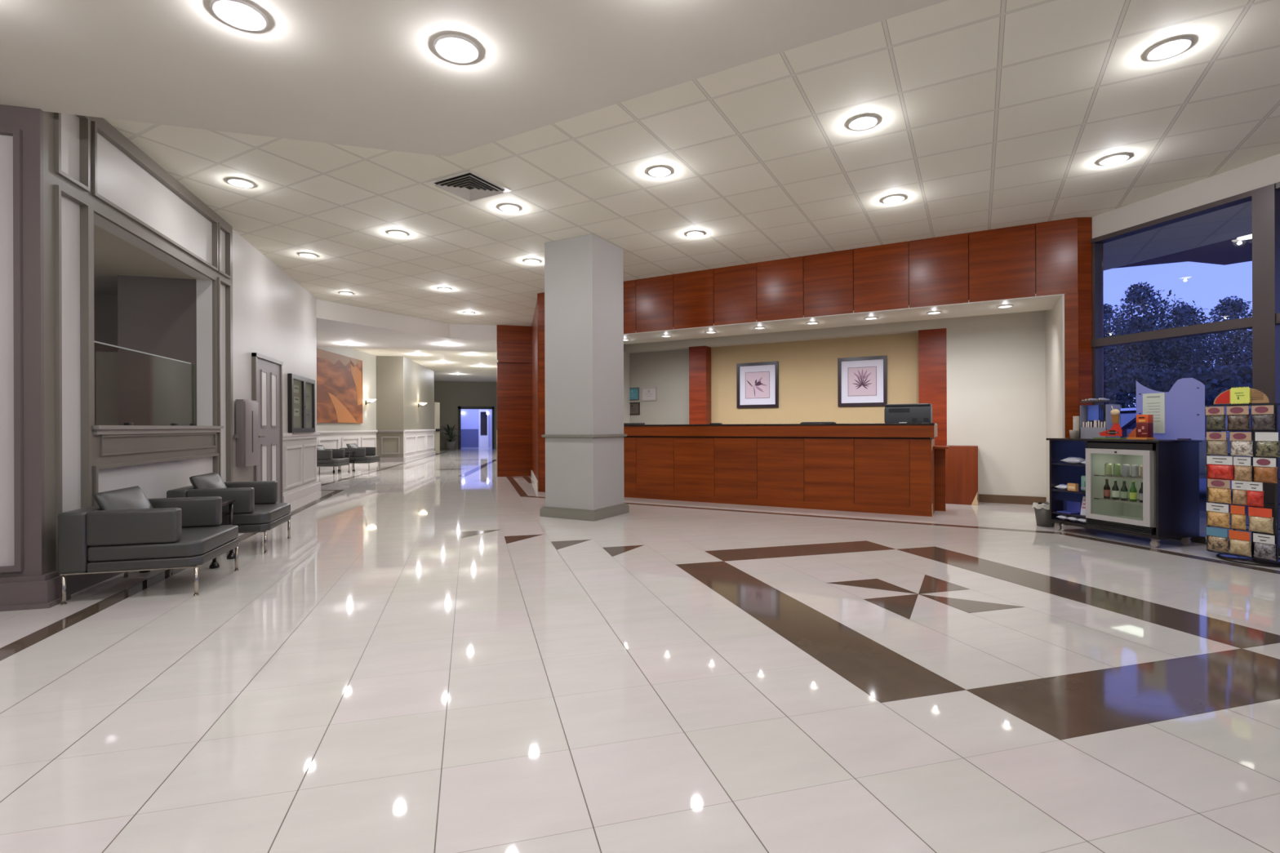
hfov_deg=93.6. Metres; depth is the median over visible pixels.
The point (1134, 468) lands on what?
drink can
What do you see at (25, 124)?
trim
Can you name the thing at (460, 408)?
door frame
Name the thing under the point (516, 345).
wall
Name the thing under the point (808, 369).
wall
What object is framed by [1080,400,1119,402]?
shelf
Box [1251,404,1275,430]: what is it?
snack bag
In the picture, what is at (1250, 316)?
tree
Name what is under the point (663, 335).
light
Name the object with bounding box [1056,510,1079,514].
tray
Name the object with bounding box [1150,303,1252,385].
tree
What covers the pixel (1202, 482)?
ground
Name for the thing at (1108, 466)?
drink can
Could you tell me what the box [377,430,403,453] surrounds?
trim
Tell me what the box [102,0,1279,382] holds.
ceiling
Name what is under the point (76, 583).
baseboard
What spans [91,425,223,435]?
trim
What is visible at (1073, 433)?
cup stack
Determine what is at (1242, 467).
snack bag
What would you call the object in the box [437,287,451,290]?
recessed light
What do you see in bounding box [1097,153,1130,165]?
recessed light
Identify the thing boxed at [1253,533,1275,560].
snack bag
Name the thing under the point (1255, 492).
snack bag
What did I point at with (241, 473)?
trim
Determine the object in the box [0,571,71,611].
baseboard
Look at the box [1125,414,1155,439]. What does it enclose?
box
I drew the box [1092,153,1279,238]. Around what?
wall
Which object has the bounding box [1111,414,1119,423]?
cup
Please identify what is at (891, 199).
recessed light
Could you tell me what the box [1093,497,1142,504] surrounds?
wire shelf
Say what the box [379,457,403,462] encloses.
baseboard
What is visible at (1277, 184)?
window
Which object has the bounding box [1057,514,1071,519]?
snack packet
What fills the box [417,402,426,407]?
wall sconce
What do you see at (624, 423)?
document tray
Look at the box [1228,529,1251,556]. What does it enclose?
snack bag
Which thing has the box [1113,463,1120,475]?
drink can
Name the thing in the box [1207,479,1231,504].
snack bag
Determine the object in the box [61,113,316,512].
wall
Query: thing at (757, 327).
light
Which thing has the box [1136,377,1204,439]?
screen
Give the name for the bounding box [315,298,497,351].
ceiling
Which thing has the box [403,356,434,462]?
wall
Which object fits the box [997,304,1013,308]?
light
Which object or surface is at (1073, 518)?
snack packet
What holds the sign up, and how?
on the display cabinet at (1177, 461)
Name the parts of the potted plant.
pot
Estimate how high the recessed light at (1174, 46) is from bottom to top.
0.012 m
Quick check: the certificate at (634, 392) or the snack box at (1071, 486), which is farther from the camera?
the certificate at (634, 392)
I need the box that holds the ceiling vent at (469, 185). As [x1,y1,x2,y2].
[427,169,511,201]
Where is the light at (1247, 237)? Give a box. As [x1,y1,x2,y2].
[1236,234,1252,239]
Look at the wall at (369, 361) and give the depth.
19.05 m
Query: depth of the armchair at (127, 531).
4.10 m
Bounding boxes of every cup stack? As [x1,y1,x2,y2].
[1069,430,1076,438]
[1072,416,1079,438]
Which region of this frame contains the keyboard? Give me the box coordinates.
[800,422,835,423]
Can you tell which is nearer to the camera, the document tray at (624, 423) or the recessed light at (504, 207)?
the recessed light at (504, 207)
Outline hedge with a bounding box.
[1103,363,1253,408]
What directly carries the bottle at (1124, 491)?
in the cooler
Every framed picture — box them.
[736,360,778,408]
[837,355,887,406]
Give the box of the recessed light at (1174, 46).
[1145,36,1193,60]
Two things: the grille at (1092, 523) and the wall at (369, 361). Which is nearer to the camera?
the grille at (1092, 523)
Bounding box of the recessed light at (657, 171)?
[647,165,671,177]
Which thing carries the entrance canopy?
on the ground
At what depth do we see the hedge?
18.46 m
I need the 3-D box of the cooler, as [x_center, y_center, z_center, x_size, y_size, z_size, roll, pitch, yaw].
[4.971,0.595,6.034,0.520,0.859,0.620,0,0,-16]
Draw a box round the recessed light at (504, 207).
[498,204,519,212]
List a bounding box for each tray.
[623,422,644,424]
[1056,500,1080,514]
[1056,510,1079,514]
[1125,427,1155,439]
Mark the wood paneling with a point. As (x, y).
(1002, 261)
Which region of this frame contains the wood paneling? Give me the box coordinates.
[537,217,1078,525]
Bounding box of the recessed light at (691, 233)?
[685,231,704,237]
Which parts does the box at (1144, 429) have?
lid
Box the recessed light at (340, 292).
[338,291,353,294]
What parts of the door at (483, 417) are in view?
panel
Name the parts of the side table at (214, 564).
leg, leg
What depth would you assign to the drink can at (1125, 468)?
5.97 m
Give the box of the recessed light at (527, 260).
[524,258,540,263]
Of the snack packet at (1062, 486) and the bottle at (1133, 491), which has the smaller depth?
the bottle at (1133, 491)
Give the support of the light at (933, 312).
attached to the wood paneling
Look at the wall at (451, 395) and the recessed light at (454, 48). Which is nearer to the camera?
the recessed light at (454, 48)
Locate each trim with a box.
[0,104,44,577]
[0,134,14,566]
[43,111,233,573]
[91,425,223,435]
[233,438,253,481]
[282,431,319,488]
[316,430,377,448]
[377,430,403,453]
[404,429,435,453]
[496,430,497,476]
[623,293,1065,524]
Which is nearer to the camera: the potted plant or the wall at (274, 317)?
the wall at (274, 317)
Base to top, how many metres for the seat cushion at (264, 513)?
0.104 m
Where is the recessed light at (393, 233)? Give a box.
[387,230,407,236]
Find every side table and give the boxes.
[138,499,235,573]
[333,451,355,471]
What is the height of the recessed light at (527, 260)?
0.012 m
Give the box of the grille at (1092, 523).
[1087,519,1155,534]
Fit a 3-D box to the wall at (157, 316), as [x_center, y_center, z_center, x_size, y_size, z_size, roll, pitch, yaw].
[-5.265,-0.264,6.605,0.730,2.900,0.130,0,0,-16]
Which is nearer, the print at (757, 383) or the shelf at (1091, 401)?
the shelf at (1091, 401)
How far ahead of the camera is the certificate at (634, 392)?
12.37 m
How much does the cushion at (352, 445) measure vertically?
0.329 m
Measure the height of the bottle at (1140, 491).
0.200 m
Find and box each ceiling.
[0,0,947,155]
[93,224,195,295]
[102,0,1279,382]
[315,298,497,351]
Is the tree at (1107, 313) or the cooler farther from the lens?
the tree at (1107, 313)
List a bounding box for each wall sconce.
[364,399,376,404]
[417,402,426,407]
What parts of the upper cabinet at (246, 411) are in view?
door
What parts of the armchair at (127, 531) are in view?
leg, backrest, leg, frame rail, armrest, seat, armrest, leg, leg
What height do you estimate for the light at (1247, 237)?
0.012 m
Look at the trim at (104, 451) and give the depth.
4.51 m
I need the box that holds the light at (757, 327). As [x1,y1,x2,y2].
[754,326,764,328]
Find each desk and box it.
[623,422,949,516]
[934,444,977,505]
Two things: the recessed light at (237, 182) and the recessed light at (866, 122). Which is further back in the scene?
the recessed light at (237, 182)
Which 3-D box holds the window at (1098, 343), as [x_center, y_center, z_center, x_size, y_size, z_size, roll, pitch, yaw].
[6.805,-0.513,1.581,0.180,3.315,11.210,0,0,-16]
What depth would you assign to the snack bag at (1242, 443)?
5.05 m
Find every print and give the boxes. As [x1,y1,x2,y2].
[745,371,769,398]
[848,366,876,395]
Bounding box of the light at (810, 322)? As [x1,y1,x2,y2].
[806,321,818,324]
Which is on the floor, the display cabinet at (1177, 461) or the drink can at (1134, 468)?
the display cabinet at (1177, 461)
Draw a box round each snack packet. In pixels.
[1054,484,1067,490]
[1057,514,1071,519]
[1061,457,1085,464]
[1067,515,1081,521]
[1076,517,1085,523]
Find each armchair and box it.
[57,485,239,604]
[166,471,290,553]
[316,444,350,474]
[339,443,380,471]
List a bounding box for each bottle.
[1103,479,1110,498]
[1111,480,1119,499]
[1120,480,1128,501]
[1129,480,1137,502]
[1138,481,1142,502]
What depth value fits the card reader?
9.50 m
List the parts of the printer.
lid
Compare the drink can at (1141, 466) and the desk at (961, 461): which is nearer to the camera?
the drink can at (1141, 466)
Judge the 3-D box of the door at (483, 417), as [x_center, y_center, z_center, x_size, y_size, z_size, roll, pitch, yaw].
[-9.106,0.100,34.997,0.540,2.200,0.070,0,0,-16]
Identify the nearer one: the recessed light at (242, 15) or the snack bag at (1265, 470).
the recessed light at (242, 15)
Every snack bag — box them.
[1080,475,1085,491]
[1205,406,1226,430]
[1206,431,1227,455]
[1206,455,1234,480]
[1206,502,1230,528]
[1206,526,1229,553]
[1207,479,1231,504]
[1226,405,1250,430]
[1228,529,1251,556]
[1229,431,1253,456]
[1230,505,1246,530]
[1231,480,1247,505]
[1233,457,1252,481]
[1245,481,1264,507]
[1248,506,1273,533]
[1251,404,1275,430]
[1253,457,1277,483]
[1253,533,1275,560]
[1254,431,1279,457]
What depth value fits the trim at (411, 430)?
22.70 m
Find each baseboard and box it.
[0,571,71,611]
[67,572,124,595]
[283,480,320,503]
[316,462,377,471]
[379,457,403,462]
[404,450,435,462]
[530,470,537,489]
[978,493,1046,504]
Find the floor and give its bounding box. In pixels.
[0,447,1279,852]
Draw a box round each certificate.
[629,387,639,399]
[629,402,639,414]
[640,386,656,400]
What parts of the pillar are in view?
chair rail, moulding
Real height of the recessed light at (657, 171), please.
0.012 m
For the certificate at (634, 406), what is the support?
attached to the wall at (667, 371)
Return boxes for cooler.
[1085,442,1155,534]
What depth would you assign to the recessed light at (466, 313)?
12.60 m
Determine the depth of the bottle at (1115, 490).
6.07 m
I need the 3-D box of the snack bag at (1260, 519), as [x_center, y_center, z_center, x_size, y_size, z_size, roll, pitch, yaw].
[5.109,0.772,4.945,0.051,0.203,0.158,0,0,-18]
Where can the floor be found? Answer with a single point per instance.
(381, 677)
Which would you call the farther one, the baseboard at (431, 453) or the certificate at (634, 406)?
the baseboard at (431, 453)
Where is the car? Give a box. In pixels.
[1120,405,1251,478]
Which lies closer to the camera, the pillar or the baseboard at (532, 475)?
the pillar
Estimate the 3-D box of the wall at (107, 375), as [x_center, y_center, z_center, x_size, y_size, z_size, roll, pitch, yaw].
[-5.807,0.188,6.597,0.200,2.000,0.150,0,0,-16]
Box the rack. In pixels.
[1205,386,1279,567]
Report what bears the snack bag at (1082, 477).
on the display cabinet at (1177, 461)
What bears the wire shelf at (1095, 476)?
attached to the cooler
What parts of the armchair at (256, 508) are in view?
backrest, armrest, armrest, frame rail, seat, leg, leg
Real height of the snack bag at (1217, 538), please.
0.203 m
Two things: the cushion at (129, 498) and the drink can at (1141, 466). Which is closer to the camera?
the cushion at (129, 498)
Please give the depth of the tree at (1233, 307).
24.57 m
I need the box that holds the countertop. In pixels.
[623,422,937,426]
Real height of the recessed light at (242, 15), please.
0.012 m
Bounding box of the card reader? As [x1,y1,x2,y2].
[709,422,722,424]
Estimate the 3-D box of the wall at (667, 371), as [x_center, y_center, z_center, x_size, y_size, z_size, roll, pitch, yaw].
[-0.163,-0.331,11.364,2.250,3.000,2.000,0,0,29]
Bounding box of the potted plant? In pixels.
[440,424,462,450]
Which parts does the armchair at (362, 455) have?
armrest, seat, armrest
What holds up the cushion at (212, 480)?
on the armchair at (256, 508)
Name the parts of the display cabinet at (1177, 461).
panel, panel, panel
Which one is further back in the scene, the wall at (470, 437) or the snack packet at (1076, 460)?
the wall at (470, 437)
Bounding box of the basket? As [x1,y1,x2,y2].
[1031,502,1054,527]
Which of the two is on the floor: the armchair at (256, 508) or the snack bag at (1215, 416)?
the armchair at (256, 508)
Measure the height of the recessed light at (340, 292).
0.012 m
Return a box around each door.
[251,352,283,502]
[434,402,439,453]
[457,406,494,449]
[479,408,488,447]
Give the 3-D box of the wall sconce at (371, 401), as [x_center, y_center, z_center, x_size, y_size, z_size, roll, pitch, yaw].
[-8.639,-0.787,19.282,0.324,0.170,0.310,0,0,-3]
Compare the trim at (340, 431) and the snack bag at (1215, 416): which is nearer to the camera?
the snack bag at (1215, 416)
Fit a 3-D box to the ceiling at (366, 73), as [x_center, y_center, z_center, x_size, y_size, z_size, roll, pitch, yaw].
[-0.750,-2.254,-1.238,15.900,0.289,11.820,0,0,-16]
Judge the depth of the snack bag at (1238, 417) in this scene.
5.07 m
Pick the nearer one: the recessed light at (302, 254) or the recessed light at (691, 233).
the recessed light at (691, 233)
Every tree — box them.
[1103,281,1231,404]
[1103,303,1157,408]
[1135,295,1252,405]
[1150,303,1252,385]
[1221,315,1252,374]
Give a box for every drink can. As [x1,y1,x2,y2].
[1104,462,1111,475]
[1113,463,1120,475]
[1121,464,1129,476]
[1130,464,1138,477]
[1140,465,1142,478]
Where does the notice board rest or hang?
attached to the wall at (274, 317)
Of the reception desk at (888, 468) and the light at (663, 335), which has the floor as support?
the reception desk at (888, 468)
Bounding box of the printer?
[884,403,932,423]
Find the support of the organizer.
on the display cabinet at (1177, 461)
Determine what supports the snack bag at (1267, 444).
hanging from the rack
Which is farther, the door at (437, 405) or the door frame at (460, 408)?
the door frame at (460, 408)
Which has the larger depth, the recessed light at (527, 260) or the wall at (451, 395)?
the wall at (451, 395)
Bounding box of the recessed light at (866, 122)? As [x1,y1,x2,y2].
[847,114,878,130]
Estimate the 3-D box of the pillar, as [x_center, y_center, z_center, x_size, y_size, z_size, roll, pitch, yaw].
[-0.731,-0.614,7.987,0.850,3.569,0.850,0,0,29]
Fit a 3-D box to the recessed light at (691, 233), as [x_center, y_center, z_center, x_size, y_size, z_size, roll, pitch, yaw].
[0.686,-2.399,7.489,0.230,0.012,0.230,0,0,-16]
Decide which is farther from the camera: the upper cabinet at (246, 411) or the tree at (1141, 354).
the tree at (1141, 354)
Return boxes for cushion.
[87,524,238,561]
[92,485,153,510]
[189,471,226,488]
[220,502,290,524]
[316,444,324,449]
[316,457,349,463]
[345,455,380,460]
[346,443,358,448]
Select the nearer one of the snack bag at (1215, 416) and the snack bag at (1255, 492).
the snack bag at (1255, 492)
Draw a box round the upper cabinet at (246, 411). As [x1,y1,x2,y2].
[235,399,258,466]
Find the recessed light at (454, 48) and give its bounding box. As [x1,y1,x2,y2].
[433,34,479,63]
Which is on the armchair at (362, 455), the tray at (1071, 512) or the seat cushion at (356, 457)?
the seat cushion at (356, 457)
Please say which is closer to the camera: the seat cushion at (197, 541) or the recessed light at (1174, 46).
the recessed light at (1174, 46)
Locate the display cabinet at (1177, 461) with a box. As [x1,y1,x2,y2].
[1045,437,1202,547]
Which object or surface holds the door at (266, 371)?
in the wall at (274, 317)
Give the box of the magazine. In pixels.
[1080,496,1085,515]
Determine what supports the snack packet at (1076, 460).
on the display cabinet at (1177, 461)
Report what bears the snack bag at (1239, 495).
hanging from the rack
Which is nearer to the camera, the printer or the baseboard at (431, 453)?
the printer
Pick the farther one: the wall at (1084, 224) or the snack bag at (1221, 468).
the wall at (1084, 224)
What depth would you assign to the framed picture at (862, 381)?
10.18 m
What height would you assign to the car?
1.500 m
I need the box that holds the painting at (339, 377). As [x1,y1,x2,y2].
[316,348,362,423]
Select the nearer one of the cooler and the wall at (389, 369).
the cooler
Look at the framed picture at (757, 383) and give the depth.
11.08 m
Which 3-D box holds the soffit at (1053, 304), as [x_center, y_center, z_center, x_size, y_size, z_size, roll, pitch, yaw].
[2.394,-0.350,9.759,7.180,3.020,2.300,0,0,29]
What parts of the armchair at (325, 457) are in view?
armrest, seat, armrest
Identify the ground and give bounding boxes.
[1199,478,1251,516]
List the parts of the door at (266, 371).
panel moulding, panel moulding, panel, panel, panel, panel, panel moulding, panel moulding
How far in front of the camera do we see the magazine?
6.44 m
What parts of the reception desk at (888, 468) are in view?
panel, return panel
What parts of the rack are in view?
cross rail, cross rail, cross rail, cross rail, cross rail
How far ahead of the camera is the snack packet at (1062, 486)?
6.59 m
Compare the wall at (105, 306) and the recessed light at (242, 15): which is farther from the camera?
the wall at (105, 306)
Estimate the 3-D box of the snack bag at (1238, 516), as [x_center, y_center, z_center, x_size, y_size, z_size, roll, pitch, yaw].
[5.069,0.772,5.090,0.052,0.203,0.102,0,0,-17]
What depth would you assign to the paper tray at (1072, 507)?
6.62 m
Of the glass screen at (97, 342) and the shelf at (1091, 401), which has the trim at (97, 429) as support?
the glass screen at (97, 342)
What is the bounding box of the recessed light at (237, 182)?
[226,177,254,188]
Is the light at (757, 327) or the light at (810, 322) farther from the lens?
the light at (757, 327)
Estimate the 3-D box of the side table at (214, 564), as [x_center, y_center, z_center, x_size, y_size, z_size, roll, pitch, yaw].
[-3.842,0.920,5.129,0.562,0.521,0.440,0,0,-16]
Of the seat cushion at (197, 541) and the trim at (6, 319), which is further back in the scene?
the seat cushion at (197, 541)
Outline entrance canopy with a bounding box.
[1113,234,1252,268]
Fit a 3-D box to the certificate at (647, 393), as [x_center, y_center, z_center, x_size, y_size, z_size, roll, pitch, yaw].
[0.177,-0.660,12.203,0.345,0.275,0.020,0,0,29]
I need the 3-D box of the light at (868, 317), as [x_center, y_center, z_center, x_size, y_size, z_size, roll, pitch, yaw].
[3.258,-1.525,8.460,0.170,0.012,0.170,0,0,-16]
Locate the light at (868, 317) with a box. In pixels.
[865,316,877,319]
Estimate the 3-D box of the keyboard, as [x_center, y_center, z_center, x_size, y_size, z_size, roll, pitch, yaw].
[2.593,-0.053,8.742,0.480,0.026,0.160,0,0,29]
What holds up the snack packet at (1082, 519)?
on the display cabinet at (1177, 461)
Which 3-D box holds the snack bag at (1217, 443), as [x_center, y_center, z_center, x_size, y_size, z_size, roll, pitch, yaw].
[5.026,0.149,5.235,0.054,0.203,0.152,0,0,-15]
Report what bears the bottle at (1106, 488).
in the cooler
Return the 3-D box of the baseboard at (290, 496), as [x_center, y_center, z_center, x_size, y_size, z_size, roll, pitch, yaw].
[-5.685,1.103,10.121,0.060,0.170,2.310,0,0,-16]
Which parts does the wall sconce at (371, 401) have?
lamp shade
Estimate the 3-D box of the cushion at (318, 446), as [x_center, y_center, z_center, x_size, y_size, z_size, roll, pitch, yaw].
[-8.122,0.637,15.260,0.210,0.329,0.540,0,0,-3]
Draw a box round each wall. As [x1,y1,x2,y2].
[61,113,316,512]
[93,294,117,425]
[95,351,118,425]
[117,275,196,426]
[316,346,376,455]
[376,355,403,457]
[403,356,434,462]
[433,371,434,422]
[434,381,497,449]
[461,408,492,447]
[461,429,478,447]
[496,300,537,481]
[623,310,1045,502]
[629,348,688,424]
[711,332,918,424]
[1077,217,1103,416]
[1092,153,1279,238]
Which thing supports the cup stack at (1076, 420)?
on the display cabinet at (1177, 461)
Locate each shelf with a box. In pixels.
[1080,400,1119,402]
[1093,474,1142,479]
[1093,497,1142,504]
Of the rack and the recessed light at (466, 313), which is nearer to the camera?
the rack
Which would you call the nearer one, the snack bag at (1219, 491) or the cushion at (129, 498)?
the cushion at (129, 498)
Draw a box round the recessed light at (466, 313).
[463,311,475,314]
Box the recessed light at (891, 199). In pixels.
[881,194,905,204]
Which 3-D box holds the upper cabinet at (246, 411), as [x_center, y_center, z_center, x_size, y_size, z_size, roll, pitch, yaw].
[-4.908,0.083,7.515,0.107,0.825,0.470,0,0,-16]
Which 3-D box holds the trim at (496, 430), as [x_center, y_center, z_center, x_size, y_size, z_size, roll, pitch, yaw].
[-3.363,0.630,14.122,0.015,1.100,0.030,0,0,-16]
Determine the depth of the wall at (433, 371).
25.80 m
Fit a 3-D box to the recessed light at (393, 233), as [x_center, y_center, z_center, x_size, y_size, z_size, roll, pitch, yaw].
[-2.996,-2.386,7.431,0.230,0.012,0.230,0,0,-16]
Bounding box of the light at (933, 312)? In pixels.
[927,311,941,314]
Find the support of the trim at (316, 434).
attached to the wall at (274, 317)
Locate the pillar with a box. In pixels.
[539,233,629,521]
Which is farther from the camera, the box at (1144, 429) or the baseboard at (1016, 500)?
the baseboard at (1016, 500)
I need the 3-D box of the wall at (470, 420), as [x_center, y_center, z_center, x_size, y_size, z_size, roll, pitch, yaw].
[-9.129,-0.250,33.490,4.000,2.900,3.180,0,0,-16]
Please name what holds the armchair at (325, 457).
on the floor
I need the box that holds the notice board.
[287,373,315,433]
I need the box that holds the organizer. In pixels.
[1080,397,1120,438]
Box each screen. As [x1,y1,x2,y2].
[93,340,196,426]
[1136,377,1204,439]
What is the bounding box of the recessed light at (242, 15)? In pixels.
[209,0,268,31]
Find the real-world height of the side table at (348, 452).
0.521 m
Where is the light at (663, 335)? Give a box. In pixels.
[661,334,671,337]
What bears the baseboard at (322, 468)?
attached to the wall at (369, 361)
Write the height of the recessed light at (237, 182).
0.012 m
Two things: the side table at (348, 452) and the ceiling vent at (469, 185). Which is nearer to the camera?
the ceiling vent at (469, 185)
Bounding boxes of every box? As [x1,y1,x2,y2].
[1067,483,1078,491]
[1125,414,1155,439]
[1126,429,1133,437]
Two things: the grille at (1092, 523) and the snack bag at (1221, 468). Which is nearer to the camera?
the snack bag at (1221, 468)
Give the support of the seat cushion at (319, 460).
on the armchair at (325, 457)
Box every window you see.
[1090,183,1279,551]
[1263,182,1279,555]
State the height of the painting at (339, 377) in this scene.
1.970 m
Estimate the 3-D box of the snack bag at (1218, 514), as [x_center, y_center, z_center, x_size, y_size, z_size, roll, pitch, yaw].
[5.025,0.772,5.224,0.052,0.203,0.173,0,0,-14]
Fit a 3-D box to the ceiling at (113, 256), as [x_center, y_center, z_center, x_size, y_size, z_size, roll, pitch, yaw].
[-5.721,-1.674,5.698,2.090,0.100,3.930,0,0,-16]
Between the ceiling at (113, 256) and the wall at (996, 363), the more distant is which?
the wall at (996, 363)
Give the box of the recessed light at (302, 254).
[298,252,317,257]

